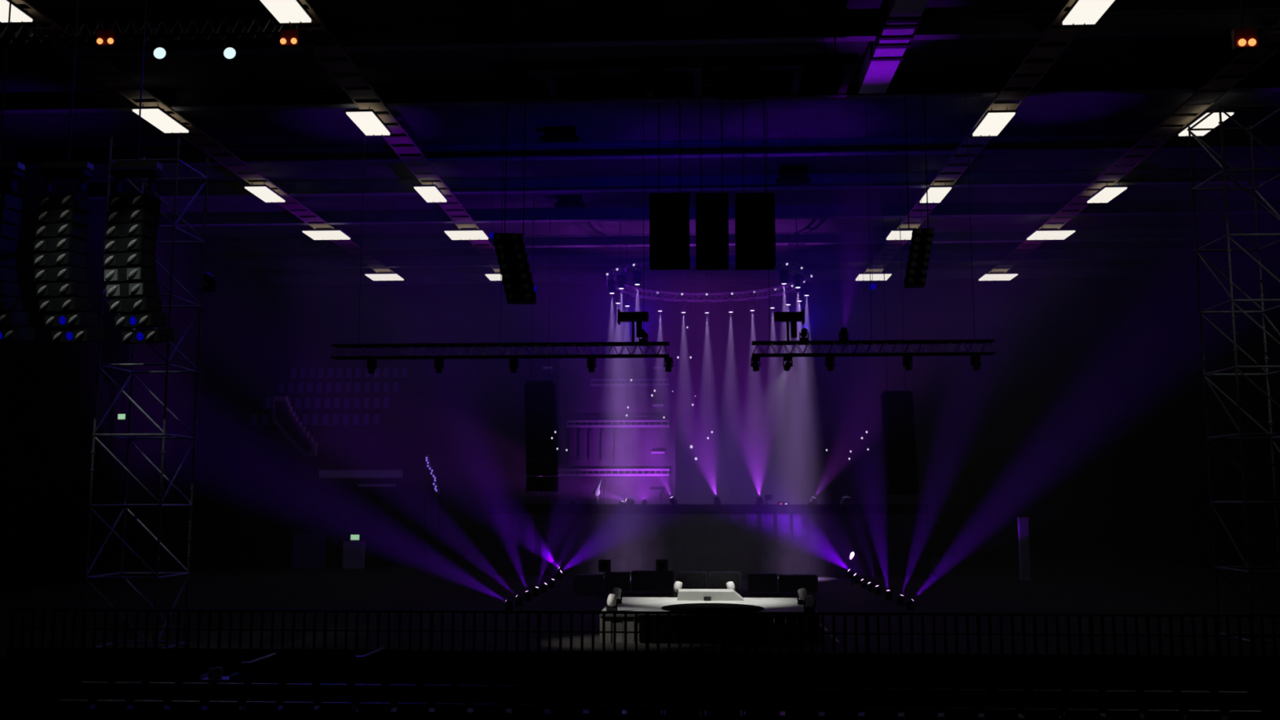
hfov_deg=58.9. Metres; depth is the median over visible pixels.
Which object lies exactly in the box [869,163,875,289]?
pendant
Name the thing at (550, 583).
head
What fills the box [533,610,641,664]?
crowd barrier
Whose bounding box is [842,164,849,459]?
pendant bulb
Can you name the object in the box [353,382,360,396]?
chair
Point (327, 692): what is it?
chair
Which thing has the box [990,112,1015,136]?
diffuser
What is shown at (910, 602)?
head
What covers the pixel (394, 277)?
diffuser
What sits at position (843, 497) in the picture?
desk lamp
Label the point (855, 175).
pendant bulb
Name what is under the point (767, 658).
crowd barrier
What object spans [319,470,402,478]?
parapet
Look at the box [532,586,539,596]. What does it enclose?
head
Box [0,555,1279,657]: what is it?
floor
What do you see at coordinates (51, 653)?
crowd barrier
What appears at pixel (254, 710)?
chair
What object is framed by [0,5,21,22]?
diffuser
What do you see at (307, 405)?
chair
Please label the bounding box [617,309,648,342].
followspot
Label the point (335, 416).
chair
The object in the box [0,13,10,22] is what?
diffuser
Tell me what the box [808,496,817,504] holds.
head
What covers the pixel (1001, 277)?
diffuser
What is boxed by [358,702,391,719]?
chair
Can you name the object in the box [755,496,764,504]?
head
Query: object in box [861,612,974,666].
crowd barrier
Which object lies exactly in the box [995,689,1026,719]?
chair
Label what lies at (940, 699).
chair
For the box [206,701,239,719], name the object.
chair
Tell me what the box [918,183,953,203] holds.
ceiling lamp
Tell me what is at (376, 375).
chair
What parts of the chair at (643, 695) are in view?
backrest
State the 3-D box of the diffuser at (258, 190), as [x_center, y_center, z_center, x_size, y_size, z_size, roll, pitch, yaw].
[-21.431,-9.487,64.830,0.343,0.140,3.100,0,-7,3]
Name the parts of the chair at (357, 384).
backrest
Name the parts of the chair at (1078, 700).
backrest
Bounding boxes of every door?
[292,533,325,568]
[342,541,365,568]
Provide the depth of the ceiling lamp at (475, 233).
74.55 m
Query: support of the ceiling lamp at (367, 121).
hanging from the cable tray at (336, 50)
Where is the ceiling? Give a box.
[0,0,1279,287]
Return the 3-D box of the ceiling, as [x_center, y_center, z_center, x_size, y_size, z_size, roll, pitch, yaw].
[2.309,-12.976,47.335,72.000,0.300,103.000,0,-7,3]
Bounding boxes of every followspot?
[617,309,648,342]
[773,309,804,340]
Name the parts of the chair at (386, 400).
backrest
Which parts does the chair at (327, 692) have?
backrest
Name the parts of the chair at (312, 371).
backrest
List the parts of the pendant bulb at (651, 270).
cord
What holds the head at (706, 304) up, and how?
hanging from the truss at (780, 261)
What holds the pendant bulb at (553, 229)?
hanging from the ceiling
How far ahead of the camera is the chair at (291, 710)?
14.71 m
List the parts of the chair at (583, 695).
seat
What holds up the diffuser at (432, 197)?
attached to the ceiling lamp at (429, 193)
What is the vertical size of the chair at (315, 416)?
1.225 m
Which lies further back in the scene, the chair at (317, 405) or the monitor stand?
the chair at (317, 405)
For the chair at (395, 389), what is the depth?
86.82 m
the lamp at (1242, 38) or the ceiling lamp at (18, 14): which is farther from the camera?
the ceiling lamp at (18, 14)
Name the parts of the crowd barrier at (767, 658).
post, rail, rail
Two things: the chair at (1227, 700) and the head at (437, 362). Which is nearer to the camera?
the chair at (1227, 700)
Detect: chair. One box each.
[57,699,89,719]
[79,681,108,719]
[94,699,127,719]
[112,682,142,719]
[131,700,164,719]
[146,682,176,712]
[168,700,201,719]
[181,682,210,712]
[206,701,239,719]
[215,683,244,719]
[244,701,276,719]
[249,683,282,719]
[263,397,271,413]
[276,382,284,395]
[282,702,315,719]
[284,683,319,712]
[286,382,293,397]
[293,397,301,413]
[295,382,303,397]
[297,368,305,382]
[302,397,311,413]
[302,413,308,430]
[305,382,312,397]
[307,368,315,382]
[311,413,318,430]
[312,397,320,413]
[315,382,322,397]
[316,368,324,382]
[318,684,356,719]
[320,413,328,430]
[320,702,352,719]
[322,397,330,413]
[324,382,332,396]
[326,368,333,382]
[331,413,338,430]
[332,397,340,413]
[333,382,341,396]
[335,368,342,382]
[341,413,349,430]
[342,397,350,413]
[343,382,351,396]
[344,368,351,382]
[351,413,359,430]
[352,397,359,413]
[352,684,382,719]
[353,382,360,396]
[354,368,360,382]
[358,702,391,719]
[361,413,368,430]
[362,397,369,413]
[363,368,369,382]
[363,382,369,396]
[372,382,379,396]
[372,397,379,413]
[372,413,379,430]
[373,367,379,382]
[382,367,388,382]
[382,382,389,396]
[382,397,389,413]
[387,684,417,719]
[391,367,398,382]
[391,382,398,396]
[396,702,429,719]
[400,367,407,382]
[422,684,452,719]
[457,684,487,715]
[493,684,522,715]
[528,685,557,715]
[563,685,593,716]
[599,686,628,719]
[634,686,666,719]
[704,687,735,716]
[739,687,771,719]
[777,687,808,719]
[813,688,844,719]
[849,688,879,719]
[885,688,916,719]
[922,688,953,719]
[958,688,990,719]
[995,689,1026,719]
[1031,689,1064,719]
[1059,689,1101,719]
[1065,708,1099,719]
[1099,690,1137,719]
[1105,709,1140,719]
[1140,690,1175,719]
[1146,709,1181,719]
[1179,691,1212,719]
[1186,710,1222,719]
[1217,691,1249,719]
[1227,710,1263,719]
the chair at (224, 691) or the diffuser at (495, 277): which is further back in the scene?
the diffuser at (495, 277)
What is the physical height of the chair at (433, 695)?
0.851 m
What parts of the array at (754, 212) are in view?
chain, chain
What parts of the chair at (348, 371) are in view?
backrest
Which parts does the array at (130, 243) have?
cone panel, cone panel, cone panel, cone panel, cone panel, cone panel, cone panel, cone panel, cone panel, cone panel, cone panel, cone panel, cone panel, cone panel, cone panel, cone panel, cone panel, cone panel, chain, cone panel, cone panel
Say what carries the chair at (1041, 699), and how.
on the platform
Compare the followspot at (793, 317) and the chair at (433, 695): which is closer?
the chair at (433, 695)
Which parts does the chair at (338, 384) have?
backrest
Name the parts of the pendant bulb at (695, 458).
cord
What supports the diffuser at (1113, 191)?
attached to the ceiling lamp at (1106, 193)
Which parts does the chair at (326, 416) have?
frame, backrest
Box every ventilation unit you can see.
[540,125,579,142]
[554,195,586,208]
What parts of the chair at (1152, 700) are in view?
seat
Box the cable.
[919,158,921,217]
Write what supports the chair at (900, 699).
on the platform
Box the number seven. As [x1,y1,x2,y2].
[649,486,666,501]
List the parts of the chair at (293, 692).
backrest, seat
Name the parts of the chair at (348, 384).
backrest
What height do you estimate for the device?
0.155 m
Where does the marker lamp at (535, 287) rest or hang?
hanging from the ceiling
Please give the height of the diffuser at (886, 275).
0.140 m
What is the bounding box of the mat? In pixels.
[661,603,764,611]
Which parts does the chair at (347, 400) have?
frame, backrest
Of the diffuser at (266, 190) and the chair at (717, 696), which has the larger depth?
the diffuser at (266, 190)
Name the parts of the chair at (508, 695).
seat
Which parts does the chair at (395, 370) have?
backrest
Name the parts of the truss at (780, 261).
chain, chain, chain, chain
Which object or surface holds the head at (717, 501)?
on the stage at (886, 540)
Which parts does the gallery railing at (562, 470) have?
rail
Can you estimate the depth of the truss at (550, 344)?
52.26 m
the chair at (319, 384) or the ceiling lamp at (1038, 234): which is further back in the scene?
the chair at (319, 384)
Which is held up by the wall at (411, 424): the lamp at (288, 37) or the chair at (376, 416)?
the chair at (376, 416)
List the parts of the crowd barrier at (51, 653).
post, rail, rail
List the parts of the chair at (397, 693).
seat, backrest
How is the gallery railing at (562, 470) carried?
on the wall at (583, 402)
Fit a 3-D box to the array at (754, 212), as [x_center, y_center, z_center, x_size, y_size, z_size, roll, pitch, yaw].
[4.863,-8.274,48.251,1.636,8.817,1.000,0,-7,3]
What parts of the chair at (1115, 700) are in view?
seat, backrest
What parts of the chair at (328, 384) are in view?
frame, backrest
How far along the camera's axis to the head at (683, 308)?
82.16 m
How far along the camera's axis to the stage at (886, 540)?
71.92 m
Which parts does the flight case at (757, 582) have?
corner trim, corner trim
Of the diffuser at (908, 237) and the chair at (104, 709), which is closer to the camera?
the chair at (104, 709)
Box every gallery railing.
[557,469,669,475]
[566,420,669,427]
[590,378,669,386]
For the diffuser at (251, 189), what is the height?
0.140 m
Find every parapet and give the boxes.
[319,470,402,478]
[357,484,395,486]
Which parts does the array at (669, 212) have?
chain, chain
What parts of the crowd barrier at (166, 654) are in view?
post, rail, rail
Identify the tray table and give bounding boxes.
[199,672,239,683]
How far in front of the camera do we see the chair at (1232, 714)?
14.11 m
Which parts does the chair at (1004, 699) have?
seat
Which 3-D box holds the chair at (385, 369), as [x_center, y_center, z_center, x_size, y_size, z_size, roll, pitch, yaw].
[-20.079,1.194,89.353,0.420,1.225,0.460,0,-7,3]
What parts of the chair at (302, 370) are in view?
frame, backrest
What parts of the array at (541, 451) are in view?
chain, chain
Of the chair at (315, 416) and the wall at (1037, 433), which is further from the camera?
the wall at (1037, 433)
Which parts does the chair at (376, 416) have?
frame, backrest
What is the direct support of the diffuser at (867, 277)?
attached to the ceiling lamp at (860, 276)
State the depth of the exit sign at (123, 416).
61.67 m
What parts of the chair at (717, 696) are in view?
backrest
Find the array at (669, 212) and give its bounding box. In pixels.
[649,71,689,270]
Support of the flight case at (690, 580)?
on the floor
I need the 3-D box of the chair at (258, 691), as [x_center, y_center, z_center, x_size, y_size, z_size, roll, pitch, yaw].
[-5.352,5.069,16.356,0.440,0.851,0.449,0,-7,3]
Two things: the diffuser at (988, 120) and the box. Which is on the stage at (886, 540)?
the box
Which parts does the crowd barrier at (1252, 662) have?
post, rail, rail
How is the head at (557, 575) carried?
on the floor
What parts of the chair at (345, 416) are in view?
frame, backrest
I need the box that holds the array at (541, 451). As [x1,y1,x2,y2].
[524,196,558,491]
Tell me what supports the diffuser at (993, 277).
attached to the ceiling lamp at (986, 276)
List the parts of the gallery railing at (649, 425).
rail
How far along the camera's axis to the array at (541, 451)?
67.88 m
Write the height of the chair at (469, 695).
0.851 m
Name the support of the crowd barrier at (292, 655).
on the platform
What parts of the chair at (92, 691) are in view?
seat, backrest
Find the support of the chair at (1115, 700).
on the platform
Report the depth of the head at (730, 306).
82.00 m
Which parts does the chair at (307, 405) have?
frame, backrest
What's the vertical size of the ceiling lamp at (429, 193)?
0.460 m
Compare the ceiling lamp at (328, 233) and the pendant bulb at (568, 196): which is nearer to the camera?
the pendant bulb at (568, 196)
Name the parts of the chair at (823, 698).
seat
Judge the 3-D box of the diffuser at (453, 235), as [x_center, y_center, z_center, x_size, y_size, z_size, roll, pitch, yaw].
[-12.397,-8.265,74.965,0.568,0.140,2.300,0,-7,3]
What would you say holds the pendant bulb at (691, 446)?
hanging from the ceiling
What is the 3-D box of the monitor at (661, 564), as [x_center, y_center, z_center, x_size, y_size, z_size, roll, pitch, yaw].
[1.147,10.738,59.134,0.620,0.640,0.450,0,-7,3]
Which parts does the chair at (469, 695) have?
seat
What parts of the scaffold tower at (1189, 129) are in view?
upright post, upright post, upright post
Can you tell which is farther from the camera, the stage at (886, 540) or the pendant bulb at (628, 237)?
the stage at (886, 540)
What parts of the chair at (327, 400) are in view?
frame, backrest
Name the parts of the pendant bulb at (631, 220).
cord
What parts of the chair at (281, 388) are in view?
backrest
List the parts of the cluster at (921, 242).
chain, chain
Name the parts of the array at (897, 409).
chain, chain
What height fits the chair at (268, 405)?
1.225 m
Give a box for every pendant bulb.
[551,229,554,439]
[554,222,557,433]
[556,182,559,449]
[565,195,568,451]
[626,237,628,408]
[630,219,631,381]
[651,270,653,396]
[653,158,655,391]
[676,158,679,358]
[689,228,693,448]
[691,246,693,405]
[693,209,695,396]
[694,297,697,460]
[821,191,827,451]
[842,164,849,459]
[844,170,851,452]
[855,175,862,439]
[859,155,867,433]
[862,216,868,450]
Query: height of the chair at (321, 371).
1.225 m
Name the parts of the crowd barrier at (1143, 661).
post, rail, rail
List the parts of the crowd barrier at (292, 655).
post, rail, rail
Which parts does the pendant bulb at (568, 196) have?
cord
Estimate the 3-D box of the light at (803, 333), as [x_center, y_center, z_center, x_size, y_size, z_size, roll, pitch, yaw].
[7.523,-1.153,51.994,0.430,0.658,0.488,0,-7,3]
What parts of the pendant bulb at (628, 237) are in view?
cord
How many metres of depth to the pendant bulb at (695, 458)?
65.84 m
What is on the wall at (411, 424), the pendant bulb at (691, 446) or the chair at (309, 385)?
the chair at (309, 385)
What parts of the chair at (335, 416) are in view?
backrest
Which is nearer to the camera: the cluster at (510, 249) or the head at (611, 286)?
the cluster at (510, 249)
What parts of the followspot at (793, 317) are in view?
post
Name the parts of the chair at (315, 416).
backrest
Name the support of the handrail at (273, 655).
on the platform
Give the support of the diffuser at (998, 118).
attached to the ceiling lamp at (993, 122)
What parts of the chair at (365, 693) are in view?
leg, backrest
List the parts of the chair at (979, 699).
seat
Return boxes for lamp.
[0,0,35,22]
[96,29,117,47]
[129,104,191,133]
[242,182,286,202]
[259,0,314,22]
[280,29,300,47]
[300,228,351,239]
[343,106,391,135]
[364,270,404,280]
[412,182,448,202]
[443,226,489,239]
[484,272,502,280]
[489,171,493,238]
[533,186,536,291]
[840,496,850,504]
[849,551,854,585]
[854,270,893,280]
[884,226,921,239]
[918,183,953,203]
[970,107,1017,136]
[977,270,1018,280]
[1025,226,1076,239]
[1059,0,1115,25]
[1085,182,1128,203]
[1176,107,1235,136]
[1231,0,1258,50]
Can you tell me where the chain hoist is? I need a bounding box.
[776,164,811,183]
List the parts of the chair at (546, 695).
seat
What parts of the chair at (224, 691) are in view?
backrest, seat, leg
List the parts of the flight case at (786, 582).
corner trim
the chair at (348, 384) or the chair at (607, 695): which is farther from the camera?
the chair at (348, 384)
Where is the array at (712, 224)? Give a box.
[695,70,728,270]
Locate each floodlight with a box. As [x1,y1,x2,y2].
[150,35,166,59]
[220,34,236,59]
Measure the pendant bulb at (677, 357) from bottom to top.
11.330 m
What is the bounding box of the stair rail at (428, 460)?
[423,454,440,570]
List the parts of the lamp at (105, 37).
bulb, bulb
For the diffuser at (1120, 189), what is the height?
0.140 m
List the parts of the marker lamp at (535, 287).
cord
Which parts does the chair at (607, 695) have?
backrest, seat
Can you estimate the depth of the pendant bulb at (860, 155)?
58.13 m
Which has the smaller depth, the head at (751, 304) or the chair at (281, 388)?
the head at (751, 304)
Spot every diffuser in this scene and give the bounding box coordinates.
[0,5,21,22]
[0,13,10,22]
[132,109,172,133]
[141,108,180,133]
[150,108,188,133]
[244,186,271,202]
[251,186,278,202]
[258,186,284,202]
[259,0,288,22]
[271,0,300,22]
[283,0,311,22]
[302,231,322,239]
[311,231,331,239]
[321,230,341,239]
[330,230,350,239]
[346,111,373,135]
[355,111,381,135]
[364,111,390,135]
[364,274,380,280]
[373,274,388,280]
[381,274,395,280]
[388,273,404,280]
[413,186,432,202]
[421,186,439,202]
[428,186,446,202]
[444,231,460,239]
[453,231,469,239]
[463,230,479,239]
[473,230,488,239]
[484,274,497,280]
[493,274,502,280]
[855,274,866,280]
[863,274,875,280]
[871,274,883,280]
[879,273,891,280]
[886,231,901,239]
[895,231,911,239]
[905,231,912,239]
[920,187,937,203]
[928,186,944,203]
[933,186,951,203]
[973,112,996,136]
[978,274,993,280]
[981,112,1005,136]
[986,274,1001,280]
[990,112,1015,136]
[994,274,1009,280]
[1002,273,1017,280]
[1026,231,1045,239]
[1036,231,1055,239]
[1045,230,1065,239]
[1055,230,1075,239]
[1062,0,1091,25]
[1073,0,1102,24]
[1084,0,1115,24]
[1087,187,1112,203]
[1093,186,1119,203]
[1101,186,1127,203]
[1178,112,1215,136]
[1186,112,1224,136]
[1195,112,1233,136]
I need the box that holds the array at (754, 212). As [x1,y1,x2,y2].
[734,69,775,270]
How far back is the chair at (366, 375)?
89.60 m
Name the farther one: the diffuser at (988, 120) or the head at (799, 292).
the head at (799, 292)
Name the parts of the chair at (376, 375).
backrest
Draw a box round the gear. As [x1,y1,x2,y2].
[592,478,605,504]
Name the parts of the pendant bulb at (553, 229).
cord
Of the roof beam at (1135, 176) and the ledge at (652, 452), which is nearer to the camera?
the roof beam at (1135, 176)
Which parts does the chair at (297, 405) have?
frame, backrest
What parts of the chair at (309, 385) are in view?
backrest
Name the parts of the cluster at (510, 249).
chain, chain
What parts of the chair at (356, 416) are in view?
frame, backrest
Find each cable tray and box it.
[11,0,394,272]
[288,0,499,272]
[864,0,1085,272]
[988,18,1279,272]
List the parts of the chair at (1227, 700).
seat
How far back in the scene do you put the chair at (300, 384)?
87.18 m
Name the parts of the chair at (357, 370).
backrest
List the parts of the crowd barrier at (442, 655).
post, rail, rail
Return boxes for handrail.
[240,653,275,719]
[355,647,383,719]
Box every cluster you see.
[493,74,536,304]
[903,62,933,288]
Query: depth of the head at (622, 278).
72.72 m
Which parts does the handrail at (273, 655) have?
post, rail, post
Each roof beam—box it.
[0,8,1279,58]
[0,70,1279,114]
[23,131,1279,168]
[87,167,1279,199]
[158,199,1275,226]
[195,226,1220,251]
[231,248,1181,269]
[266,266,1144,285]
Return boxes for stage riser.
[676,588,744,600]
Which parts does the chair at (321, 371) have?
backrest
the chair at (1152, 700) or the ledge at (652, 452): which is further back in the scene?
the ledge at (652, 452)
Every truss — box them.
[0,15,331,46]
[330,102,670,359]
[605,218,811,302]
[751,97,995,356]
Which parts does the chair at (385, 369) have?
backrest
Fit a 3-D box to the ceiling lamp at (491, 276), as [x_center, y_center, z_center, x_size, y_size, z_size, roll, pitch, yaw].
[-10.764,-6.699,89.282,2.610,0.460,2.460,0,-7,3]
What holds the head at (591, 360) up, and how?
hanging from the truss at (550, 344)
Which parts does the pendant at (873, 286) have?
cord, bulb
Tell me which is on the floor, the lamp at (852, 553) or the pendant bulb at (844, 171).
the lamp at (852, 553)
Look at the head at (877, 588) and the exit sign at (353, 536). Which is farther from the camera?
the exit sign at (353, 536)
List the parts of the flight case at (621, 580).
corner trim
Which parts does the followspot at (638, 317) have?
post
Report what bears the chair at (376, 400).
on the wall at (411, 424)
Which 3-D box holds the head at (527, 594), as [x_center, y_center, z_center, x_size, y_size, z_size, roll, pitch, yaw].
[-5.422,11.401,54.840,0.322,0.493,0.246,0,-7,3]
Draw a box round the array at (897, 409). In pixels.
[880,191,919,494]
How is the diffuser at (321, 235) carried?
attached to the ceiling lamp at (328, 233)
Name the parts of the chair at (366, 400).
backrest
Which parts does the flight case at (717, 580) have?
corner trim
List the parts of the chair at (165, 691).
seat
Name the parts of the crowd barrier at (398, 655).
post, rail, rail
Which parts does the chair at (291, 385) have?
backrest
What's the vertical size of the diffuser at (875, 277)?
0.140 m
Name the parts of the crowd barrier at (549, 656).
post, rail, rail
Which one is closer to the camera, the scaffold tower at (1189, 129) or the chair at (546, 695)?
the chair at (546, 695)
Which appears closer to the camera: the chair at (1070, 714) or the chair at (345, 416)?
the chair at (1070, 714)
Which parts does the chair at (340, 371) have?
backrest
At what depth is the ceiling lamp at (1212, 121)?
52.25 m
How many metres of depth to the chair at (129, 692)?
16.27 m
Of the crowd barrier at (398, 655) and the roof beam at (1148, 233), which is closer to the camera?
the crowd barrier at (398, 655)
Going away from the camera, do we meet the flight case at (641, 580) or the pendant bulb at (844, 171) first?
the flight case at (641, 580)
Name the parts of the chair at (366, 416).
frame, backrest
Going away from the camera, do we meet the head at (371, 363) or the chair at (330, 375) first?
the head at (371, 363)
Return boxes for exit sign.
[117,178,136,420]
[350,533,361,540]
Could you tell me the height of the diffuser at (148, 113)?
0.140 m
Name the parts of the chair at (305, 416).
backrest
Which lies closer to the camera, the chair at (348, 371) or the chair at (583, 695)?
the chair at (583, 695)
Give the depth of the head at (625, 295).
79.44 m
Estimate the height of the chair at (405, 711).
0.851 m
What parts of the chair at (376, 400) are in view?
backrest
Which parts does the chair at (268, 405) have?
frame, backrest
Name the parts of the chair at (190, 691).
seat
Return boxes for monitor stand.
[764,494,773,504]
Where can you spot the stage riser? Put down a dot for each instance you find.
(684, 594)
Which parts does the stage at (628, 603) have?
edge trim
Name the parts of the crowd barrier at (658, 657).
post, rail, rail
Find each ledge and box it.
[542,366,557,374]
[651,451,664,453]
[652,366,663,369]
[652,404,663,406]
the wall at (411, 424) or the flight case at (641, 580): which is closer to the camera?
the flight case at (641, 580)
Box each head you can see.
[366,358,377,373]
[434,357,444,373]
[505,599,513,609]
[509,357,519,373]
[515,595,523,605]
[524,590,531,600]
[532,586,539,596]
[540,582,547,591]
[548,578,555,587]
[555,569,562,579]
[557,566,564,576]
[586,356,596,372]
[605,593,617,611]
[607,279,616,293]
[611,586,622,604]
[613,289,622,303]
[617,274,626,288]
[622,293,631,306]
[625,497,634,504]
[632,270,641,284]
[656,298,664,311]
[663,355,673,372]
[669,496,677,504]
[672,581,683,596]
[679,300,687,313]
[702,301,711,313]
[713,496,721,504]
[725,581,735,591]
[726,300,734,312]
[747,298,756,311]
[751,355,760,371]
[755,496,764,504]
[768,295,776,308]
[778,269,788,284]
[783,291,792,305]
[793,272,802,288]
[795,288,804,302]
[796,587,808,604]
[801,280,811,296]
[803,594,815,612]
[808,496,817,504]
[825,355,835,371]
[847,568,854,577]
[853,573,861,583]
[860,578,866,587]
[867,582,874,591]
[875,585,881,595]
[884,590,892,599]
[897,594,904,605]
[902,355,912,370]
[906,598,914,609]
[970,354,981,370]
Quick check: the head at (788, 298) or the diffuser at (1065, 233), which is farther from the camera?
the head at (788, 298)
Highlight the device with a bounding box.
[208,666,223,678]
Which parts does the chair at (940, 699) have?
seat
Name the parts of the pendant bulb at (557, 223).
cord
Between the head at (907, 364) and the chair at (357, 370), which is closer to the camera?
the head at (907, 364)
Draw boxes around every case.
[573,573,604,593]
[604,571,630,593]
[631,570,673,593]
[638,614,651,643]
[676,571,706,588]
[708,571,741,591]
[747,573,777,594]
[777,573,817,594]
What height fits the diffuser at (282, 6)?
0.140 m
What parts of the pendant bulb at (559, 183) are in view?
cord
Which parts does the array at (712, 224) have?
chain, chain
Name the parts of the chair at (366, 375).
backrest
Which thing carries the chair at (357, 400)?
on the wall at (411, 424)
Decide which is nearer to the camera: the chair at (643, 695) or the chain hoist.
the chair at (643, 695)
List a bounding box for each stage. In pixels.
[486,504,930,577]
[599,596,820,644]
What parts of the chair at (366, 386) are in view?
backrest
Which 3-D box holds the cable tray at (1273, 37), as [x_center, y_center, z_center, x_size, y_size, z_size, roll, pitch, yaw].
[26.096,-10.133,62.982,2.979,0.097,59.337,0,-7,3]
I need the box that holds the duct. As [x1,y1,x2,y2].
[857,0,928,93]
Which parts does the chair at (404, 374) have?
backrest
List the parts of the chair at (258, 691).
backrest, leg, seat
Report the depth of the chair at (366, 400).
84.25 m
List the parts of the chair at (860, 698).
seat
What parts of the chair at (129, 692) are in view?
backrest, seat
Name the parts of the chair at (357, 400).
backrest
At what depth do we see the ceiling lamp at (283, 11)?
40.29 m
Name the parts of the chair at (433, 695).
seat, backrest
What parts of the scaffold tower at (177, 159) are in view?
upright post, upright post, upright post, upright post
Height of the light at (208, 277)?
0.622 m
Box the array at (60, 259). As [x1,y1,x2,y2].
[33,0,104,343]
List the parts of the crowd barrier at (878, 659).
post, rail, rail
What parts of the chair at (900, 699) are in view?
seat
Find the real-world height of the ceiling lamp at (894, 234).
0.460 m
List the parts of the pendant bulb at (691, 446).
cord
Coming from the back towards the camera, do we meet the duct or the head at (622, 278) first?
the head at (622, 278)
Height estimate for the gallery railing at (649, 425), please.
0.570 m
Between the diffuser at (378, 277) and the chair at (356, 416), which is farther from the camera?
the diffuser at (378, 277)
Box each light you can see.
[202,271,217,291]
[618,499,626,504]
[638,328,648,342]
[641,498,648,504]
[782,355,792,371]
[799,328,808,340]
[838,327,848,340]
[927,570,936,582]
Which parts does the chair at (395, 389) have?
backrest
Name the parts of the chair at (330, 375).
frame, backrest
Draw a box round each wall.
[223,449,439,568]
[228,382,439,457]
[272,395,317,456]
[285,279,1133,557]
[558,358,676,504]
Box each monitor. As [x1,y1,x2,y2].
[598,559,610,572]
[656,559,667,571]
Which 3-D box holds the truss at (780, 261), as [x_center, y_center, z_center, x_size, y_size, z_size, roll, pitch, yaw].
[4.555,-7.170,76.272,13.696,4.300,13.696,0,-7,3]
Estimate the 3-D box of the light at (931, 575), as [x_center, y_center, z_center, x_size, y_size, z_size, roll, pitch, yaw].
[17.302,12.818,67.164,0.491,0.630,0.335,0,-7,3]
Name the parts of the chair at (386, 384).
backrest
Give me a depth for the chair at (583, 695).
15.94 m
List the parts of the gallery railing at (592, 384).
rail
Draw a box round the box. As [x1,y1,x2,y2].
[777,501,789,504]
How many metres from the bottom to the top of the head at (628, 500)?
0.753 m
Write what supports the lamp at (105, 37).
hanging from the truss at (84, 22)
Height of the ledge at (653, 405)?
0.170 m
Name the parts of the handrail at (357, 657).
post, rail, post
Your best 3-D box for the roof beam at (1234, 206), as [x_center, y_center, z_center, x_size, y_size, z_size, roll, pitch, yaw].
[3.603,-9.391,72.555,72.000,0.780,0.500,0,-7,3]
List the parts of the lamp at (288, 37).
bulb, bulb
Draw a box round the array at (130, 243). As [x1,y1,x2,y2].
[102,0,174,344]
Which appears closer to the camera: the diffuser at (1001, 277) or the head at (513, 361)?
the head at (513, 361)
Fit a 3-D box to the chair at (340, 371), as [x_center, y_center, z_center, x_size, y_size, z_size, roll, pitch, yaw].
[-23.791,1.216,89.540,0.420,1.225,0.460,0,-7,3]
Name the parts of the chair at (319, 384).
backrest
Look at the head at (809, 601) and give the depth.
39.50 m
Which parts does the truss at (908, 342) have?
chain, chain, chain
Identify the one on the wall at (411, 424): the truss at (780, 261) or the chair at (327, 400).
the chair at (327, 400)
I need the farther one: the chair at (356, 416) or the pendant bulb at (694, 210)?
the chair at (356, 416)
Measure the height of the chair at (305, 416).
1.225 m
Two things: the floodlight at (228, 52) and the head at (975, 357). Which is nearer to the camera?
the floodlight at (228, 52)
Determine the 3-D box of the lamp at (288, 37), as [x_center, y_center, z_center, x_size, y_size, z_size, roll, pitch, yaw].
[-13.150,-12.118,42.702,0.700,0.710,0.587,0,-7,3]
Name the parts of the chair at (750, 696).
seat, backrest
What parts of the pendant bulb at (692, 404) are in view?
cord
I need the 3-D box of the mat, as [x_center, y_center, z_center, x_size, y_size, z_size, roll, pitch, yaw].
[2.617,8.947,40.864,3.700,0.020,3.700,0,-7,3]
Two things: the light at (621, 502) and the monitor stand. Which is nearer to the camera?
the light at (621, 502)
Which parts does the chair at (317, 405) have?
frame, backrest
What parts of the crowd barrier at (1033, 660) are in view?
post, rail, rail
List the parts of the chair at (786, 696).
seat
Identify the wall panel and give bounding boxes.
[578,431,583,460]
[589,431,593,460]
[600,431,605,460]
[614,431,618,460]
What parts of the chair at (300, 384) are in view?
frame, backrest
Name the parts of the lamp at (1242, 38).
bulb, bulb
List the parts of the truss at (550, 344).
chain, chain, chain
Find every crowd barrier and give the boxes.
[4,608,111,660]
[108,608,215,661]
[213,608,319,662]
[318,609,426,662]
[425,609,533,663]
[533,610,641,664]
[641,611,751,665]
[751,611,862,666]
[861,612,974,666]
[973,613,1088,667]
[1085,613,1202,668]
[1198,613,1279,669]
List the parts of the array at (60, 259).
cone panel, cone panel, cone panel, cone panel, cone panel, cone panel, cone panel, cone panel, cone panel, cone panel, cone panel, cone panel, cone panel, cone panel, cone panel, cone panel, cone panel, cone panel, cone panel, chain, cone panel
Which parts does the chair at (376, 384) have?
backrest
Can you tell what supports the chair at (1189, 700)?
on the platform
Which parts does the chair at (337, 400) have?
frame, backrest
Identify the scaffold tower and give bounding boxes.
[80,135,209,648]
[1186,102,1279,655]
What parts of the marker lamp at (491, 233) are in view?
cord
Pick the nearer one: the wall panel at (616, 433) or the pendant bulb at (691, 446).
the pendant bulb at (691, 446)
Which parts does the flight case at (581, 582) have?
corner trim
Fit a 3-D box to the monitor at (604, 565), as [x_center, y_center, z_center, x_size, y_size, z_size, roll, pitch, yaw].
[-1.850,10.766,59.284,0.620,0.640,0.450,0,-7,3]

